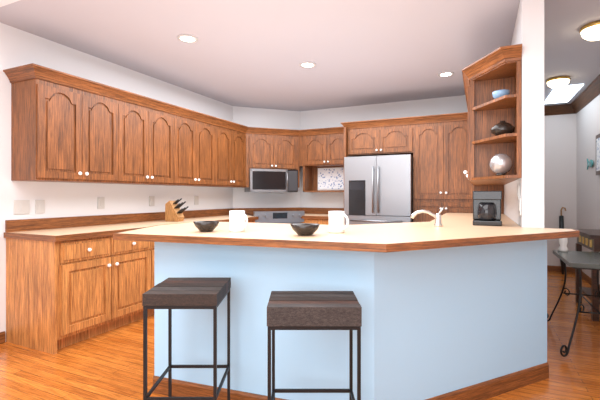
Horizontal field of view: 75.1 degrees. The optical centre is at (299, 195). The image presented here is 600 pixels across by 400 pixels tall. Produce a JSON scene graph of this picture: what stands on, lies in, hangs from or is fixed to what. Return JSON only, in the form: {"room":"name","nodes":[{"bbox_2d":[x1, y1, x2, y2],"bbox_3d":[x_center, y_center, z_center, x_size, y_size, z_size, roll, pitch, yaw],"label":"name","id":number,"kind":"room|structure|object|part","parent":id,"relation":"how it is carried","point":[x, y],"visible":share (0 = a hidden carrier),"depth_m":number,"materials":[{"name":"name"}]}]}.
{"room":"kitchen","nodes":[
{"label":"kitchen","id":0,"kind":"room"},
{"bbox_2d":[0,0,19,6],"bbox_3d":[-0.302,-1.750,1.946,5.480,0.700,0.120,0,0,25],"label":"wall","id":1,"kind":"structure","parent":0,"point":[4,2],"depth_m":2.83,"materials":[{"name":"paint"}]},
{"bbox_2d":[0,22,467,341],"bbox_3d":[-0.955,-0.400,2.011,3.940,3.200,9.250,0,0,25],"label":"wall","id":2,"kind":"structure","parent":0,"point":[18,47],"depth_m":4.40,"materials":[{"name":"paint"}]},
{"bbox_2d":[0,331,4,343],"bbox_3d":[-3.473,1.155,0.883,0.014,0.090,5.070,0,0,25],"label":"baseboard","id":3,"kind":"structure","parent":2,"relation":"attached to","point":[2,334],"depth_m":3.16,"materials":[{"name":"brown wood"}]},
{"bbox_2d":[14,200,29,213],"bbox_3d":[-2.354,0.100,3.302,0.012,0.118,0.120,0,0,25],"label":"switch plate","id":4,"kind":"object","parent":2,"relation":"attached to","point":[21,206],"visible":1,"depth_m":3.30,"materials":[{"name":"grey plastic"}]},
{"bbox_2d":[35,200,44,212],"bbox_3d":[-2.291,0.100,3.438,0.012,0.118,0.075,0,0,25],"label":"electrical outlet plate","id":5,"kind":"object","parent":2,"relation":"attached to","point":[39,206],"visible":1,"depth_m":3.43,"materials":[{"name":"grey plastic"}]},
{"bbox_2d":[97,197,104,208],"bbox_3d":[-2.035,0.080,3.992,0.012,0.118,0.075,0,0,25],"label":"electrical outlet plate","id":6,"kind":"object","parent":2,"relation":"attached to","point":[100,202],"visible":1,"depth_m":3.98,"materials":[{"name":"grey plastic"}]},
{"bbox_2d":[149,196,154,205],"bbox_3d":[-1.750,0.070,4.609,0.012,0.118,0.075,0,0,25],"label":"electrical outlet plate","id":7,"kind":"object","parent":2,"relation":"attached to","point":[151,200],"visible":1,"depth_m":4.60,"materials":[{"name":"grey plastic"}]},
{"bbox_2d":[194,196,198,204],"bbox_3d":[-1.415,0.070,5.335,0.012,0.118,0.075,0,0,25],"label":"electrical outlet plate","id":8,"kind":"object","parent":2,"relation":"attached to","point":[196,200],"visible":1,"depth_m":5.32,"materials":[{"name":"grey plastic"}]},
{"bbox_2d":[0,271,599,399],"bbox_3d":[-0.140,1.250,2.296,5.480,0.100,11.050,0,0,25],"label":"floor","id":9,"kind":"structure","parent":0,"point":[107,365],"depth_m":2.75,"materials":[{"name":"brown wood"}]},
{"bbox_2d":[142,278,230,399],"bbox_3d":[-0.548,0.824,1.955,0.340,0.752,0.357,0,0,0],"label":"bar stool","id":10,"kind":"object","parent":9,"relation":"on","point":[169,294],"visible":1,"depth_m":1.81,"materials":[{"name":"brown wood"}]},
{"bbox_2d":[3,44,521,354],"bbox_3d":[0.149,0.090,4.219,3.784,2.220,4.049,0,0,25],"label":"kitchen cabinets","id":11,"kind":"object","parent":9,"relation":"on","point":[71,280],"visible":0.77,"depth_m":3.73,"materials":[{"name":"brown wood"}]},
{"bbox_2d":[165,198,187,221],"bbox_3d":[-1.424,0.168,4.535,0.270,0.272,0.110,0,0,25],"label":"knife block","id":12,"kind":"object","parent":11,"relation":"on","point":[173,212],"visible":1,"depth_m":4.51,"materials":[{"name":"brown wood"}]},
{"bbox_2d":[3,207,358,241],"bbox_3d":[-0.748,0.276,4.636,1.807,0.142,4.044,0,0,25],"label":"countertop","id":13,"kind":"structure","parent":11,"relation":"on","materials":[{"name":"beige laminate"}]},
{"bbox_3d":[0.080,-0.974,4.071,3.784,0.092,3.722,0,0,25],"label":"wall mount crown moulding","id":14,"kind":"part","parent":11,"relation":"part of","materials":[{"name":"brown wood"}]},
{"bbox_2d":[244,168,297,192],"bbox_3d":[-0.456,-0.224,6.130,0.813,0.347,0.816,0,0,25],"label":"microwave","id":15,"kind":"object","parent":11,"relation":"in","point":[256,179],"depth_m":5.94,"materials":[{"name":"silver metal"}]},
{"bbox_3d":[0.575,-0.260,6.220,0.633,0.360,0.025,0,0,25],"label":"picture niche plate","id":16,"kind":"part","parent":11,"relation":"part of","materials":[{"name":"white tile"}]},
{"bbox_2d":[492,89,509,98],"bbox_3d":[1.483,-0.733,2.875,0.120,0.064,0.118,0,0,25],"label":"bowl","id":17,"kind":"object","parent":11,"relation":"on","point":[498,93],"visible":0.56,"depth_m":2.83,"materials":[{"name":"blue ceramic"}]},
{"bbox_2d":[489,153,512,175],"bbox_3d":[1.483,-0.225,2.875,0.156,0.167,0.156,0,0,25],"label":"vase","id":18,"kind":"object","parent":11,"relation":"on","point":[501,164],"visible":0.88,"depth_m":2.82,"materials":[{"name":"grey ceramic"}]},
{"bbox_2d":[491,121,514,135],"bbox_3d":[1.488,-0.488,2.862,0.160,0.114,0.120,0,0,25],"label":"vase","id":19,"kind":"object","parent":11,"relation":"on","point":[502,127],"visible":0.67,"depth_m":2.82,"materials":[{"name":"black ceramic"}]},
{"bbox_2d":[267,291,361,399],"bbox_3d":[0.058,0.830,1.736,0.390,0.741,0.267,0,0,0],"label":"bar stool","id":20,"kind":"object","parent":9,"relation":"on","point":[314,310],"visible":1,"depth_m":1.60,"materials":[{"name":"brown wood"}]},
{"bbox_2d":[153,245,548,399],"bbox_3d":[0.789,0.727,3.478,2.295,0.945,3.403,0,0,25],"label":"base cabinet","id":21,"kind":"object","parent":9,"relation":"on","point":[454,306],"depth_m":2.17,"materials":[{"name":"blue paint"}]},
{"bbox_2d":[113,213,579,268],"bbox_3d":[0.695,0.238,3.411,2.706,0.037,3.614,0,0,25],"label":"countertop","id":22,"kind":"structure","parent":21,"relation":"on","point":[509,245],"depth_m":2.20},
{"bbox_2d":[193,221,219,231],"bbox_3d":[-0.565,0.189,2.354,0.156,0.060,0.156,0,0,25],"label":"bowl","id":23,"kind":"object","parent":22,"relation":"on","point":[205,226],"visible":1,"depth_m":2.31,"materials":[{"name":"black"}]},
{"bbox_2d":[229,210,247,231],"bbox_3d":[-0.365,0.157,2.361,0.132,0.125,0.094,0,0,25],"label":"mug","id":24,"kind":"object","parent":22,"relation":"on","point":[237,218],"visible":1,"depth_m":2.33,"materials":[{"name":"white ceramic"}]},
{"bbox_2d":[290,223,319,235],"bbox_3d":[0.028,0.189,2.135,0.164,0.060,0.164,0,0,25],"label":"bowl","id":25,"kind":"object","parent":22,"relation":"on","point":[304,229],"visible":1,"depth_m":2.08,"materials":[{"name":"black"}]},
{"bbox_2d":[329,211,348,232],"bbox_3d":[0.232,0.157,2.294,0.130,0.125,0.094,0,0,25],"label":"mug","id":26,"kind":"object","parent":22,"relation":"on","point":[336,221],"visible":1,"depth_m":2.26,"materials":[{"name":"white ceramic"}]},
{"bbox_2d":[410,207,443,225],"bbox_3d":[0.907,0.152,2.781,0.226,0.134,0.104,0,0,25],"label":"faucet","id":27,"kind":"object","parent":22,"relation":"on","point":[437,216],"visible":1,"depth_m":2.77,"materials":[{"name":"silver metal"}]},
{"bbox_2d":[473,191,501,225],"bbox_3d":[1.387,0.094,2.895,0.190,0.250,0.220,0,0,25],"label":"coffee maker","id":28,"kind":"object","parent":22,"relation":"on","point":[486,208],"visible":1,"depth_m":2.82,"materials":[{"name":"black"}]},
{"bbox_2d":[559,207,566,273],"bbox_3d":[4.035,0.691,5.978,0.111,1.021,0.183,0,0,25],"label":"umbrella","id":29,"kind":"object","parent":9,"relation":"on","point":[561,221],"visible":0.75,"depth_m":6.00,"materials":[{"name":"black"}]},
{"bbox_2d":[547,250,599,356],"bbox_3d":[2.331,0.838,3.137,0.553,0.676,0.957,0,0,25],"label":"table","id":30,"kind":"object","parent":9,"relation":"on","point":[578,260],"visible":0.96,"depth_m":3.03,"materials":[{"name":"grey"}]},
{"bbox_2d":[558,238,568,251],"bbox_3d":[2.341,0.407,3.468,0.080,0.184,0.078,0,0,25],"label":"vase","id":31,"kind":"object","parent":30,"relation":"on","point":[563,242],"visible":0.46,"depth_m":3.44,"materials":[{"name":"white ceramic"}]},
{"bbox_2d":[575,229,599,320],"bbox_3d":[3.105,0.790,3.990,0.390,0.820,0.790,0,0,25],"label":"console table","id":32,"kind":"object","parent":9,"relation":"on","point":[589,239],"visible":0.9,"depth_m":3.86,"materials":[{"name":"brown wood"}]},
{"bbox_2d":[0,0,599,110],"bbox_3d":[0.951,-1.450,4.656,5.480,0.100,5.850,0,0,25],"label":"ceiling","id":33,"kind":"structure","parent":0,"point":[249,53],"depth_m":3.58,"materials":[{"name":"paint"}]},
{"bbox_2d":[177,34,197,42],"bbox_3d":[-1.002,-1.395,3.481,0.180,0.007,0.180,0,0,25],"label":"recessed light","id":34,"kind":"object","parent":33,"relation":"in","point":[185,38],"visible":1,"depth_m":3.47,"materials":[{"name":"white plastic"}]},
{"bbox_2d":[299,62,315,67],"bbox_3d":[0.081,-1.395,4.181,0.180,0.007,0.180,0,0,25],"label":"recessed light","id":35,"kind":"object","parent":33,"relation":"in","point":[307,64],"visible":0.98,"depth_m":4.18,"materials":[{"name":"grey plastic"}]},
{"bbox_2d":[438,72,453,76],"bbox_3d":[1.687,-1.395,4.508,0.180,0.007,0.180,0,0,25],"label":"recessed light","id":36,"kind":"object","parent":33,"relation":"in","point":[445,74],"visible":1,"depth_m":4.51,"materials":[{"name":"white plastic"}]},
{"bbox_2d":[546,76,570,87],"bbox_3d":[3.100,-1.343,4.682,0.250,0.113,0.250,0,0,25],"label":"flush light","id":37,"kind":"object","parent":33,"relation":"attached to","point":[558,82],"visible":1,"depth_m":4.61,"materials":[{"name":"white glass"}]},
{"bbox_2d":[544,84,583,103],"bbox_3d":[3.640,-1.393,5.423,0.300,0.010,1.000,0,0,25],"label":"skylight","id":38,"kind":"object","parent":33,"relation":"attached to","point":[562,94],"visible":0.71,"depth_m":5.38,"materials":[{"name":"white glass"}]},
{"bbox_2d":[579,20,599,40],"bbox_3d":[2.456,-1.343,3.217,0.250,0.113,0.250,0,0,25],"label":"flush light","id":39,"kind":"object","parent":33,"relation":"attached to","point":[590,31],"visible":1,"depth_m":3.18,"materials":[{"name":"white glass"}]},
{"bbox_2d":[504,0,543,227],"bbox_3d":[2.457,-0.100,4.543,0.130,2.600,4.190,0,0,25],"label":"wall","id":40,"kind":"structure","parent":0,"point":[528,33],"depth_m":2.65,"materials":[{"name":"paint"}]},
{"bbox_2d":[517,184,519,200],"bbox_3d":[1.584,-0.020,2.826,0.012,0.118,0.075,0,0,25],"label":"plate","id":41,"kind":"object","parent":40,"relation":"attached to","point":[518,192],"visible":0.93,"depth_m":2.79,"materials":[{"name":"white plastic"}]},
{"bbox_2d":[519,198,520,214],"bbox_3d":[1.538,0.080,2.727,0.012,0.118,0.075,0,0,25],"label":"plate","id":42,"kind":"object","parent":40,"relation":"attached to","point":[519,206],"visible":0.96,"depth_m":2.71,"materials":[{"name":"grey plastic"}]},
{"bbox_2d":[544,114,576,266],"bbox_3d":[3.862,-0.100,6.285,0.960,2.600,0.150,0,0,25],"label":"wall","id":43,"kind":"structure","parent":0,"point":[560,161],"depth_m":6.11,"materials":[{"name":"paint"}]},
{"bbox_2d":[544,104,569,115],"bbox_3d":[3.757,-1.329,6.198,0.840,0.139,0.095,0,0,25],"label":"crown molding","id":44,"kind":"structure","parent":43,"relation":"attached to","point":[562,109],"depth_m":6.08,"materials":[{"name":"brown wood"}]},
{"bbox_2d":[547,265,574,272],"bbox_3d":[3.923,1.155,6.166,0.710,0.090,0.014,0,0,25],"label":"baseboard","id":45,"kind":"structure","parent":43,"relation":"attached to","point":[549,268],"depth_m":6.10,"materials":[{"name":"brown wood"}]},
{"bbox_2d":[577,94,599,283],"bbox_3d":[2.174,-0.400,1.309,0.150,3.200,10.600,0,0,25],"label":"wall","id":46,"kind":"structure","parent":0,"point":[588,180],"depth_m":5.36,"materials":[{"name":"paint"}]},
{"bbox_2d":[570,74,599,113],"bbox_3d":[3.062,-1.329,3.520,0.095,0.139,5.540,0,0,25],"label":"crown molding","id":47,"kind":"structure","parent":46,"relation":"attached to","point":[587,95],"depth_m":5.24,"materials":[{"name":"brown wood"}]},
{"bbox_2d":[587,159,592,169],"bbox_3d":[3.869,-0.425,5.202,0.030,0.150,0.310,0,0,25],"label":"wall art","id":48,"kind":"object","parent":46,"relation":"attached to","point":[590,163],"visible":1,"depth_m":5.17,"materials":[{"name":"teal ceramic"}]},
{"bbox_2d":[582,272,599,286],"bbox_3d":[2.071,1.155,1.279,0.014,0.090,10.440,0,0,25],"label":"baseboard","id":49,"kind":"structure","parent":46,"relation":"attached to","point":[586,278],"depth_m":5.40,"materials":[{"name":"brown wood"}]},
{"bbox_2d":[596,134,599,174],"bbox_3d":[3.636,-0.500,4.693,0.032,0.500,0.470,0,0,25],"label":"framed picture","id":50,"kind":"object","parent":46,"relation":"attached to","point":[598,154],"visible":1,"depth_m":4.79,"materials":[{"name":"white wood"}]}
]}

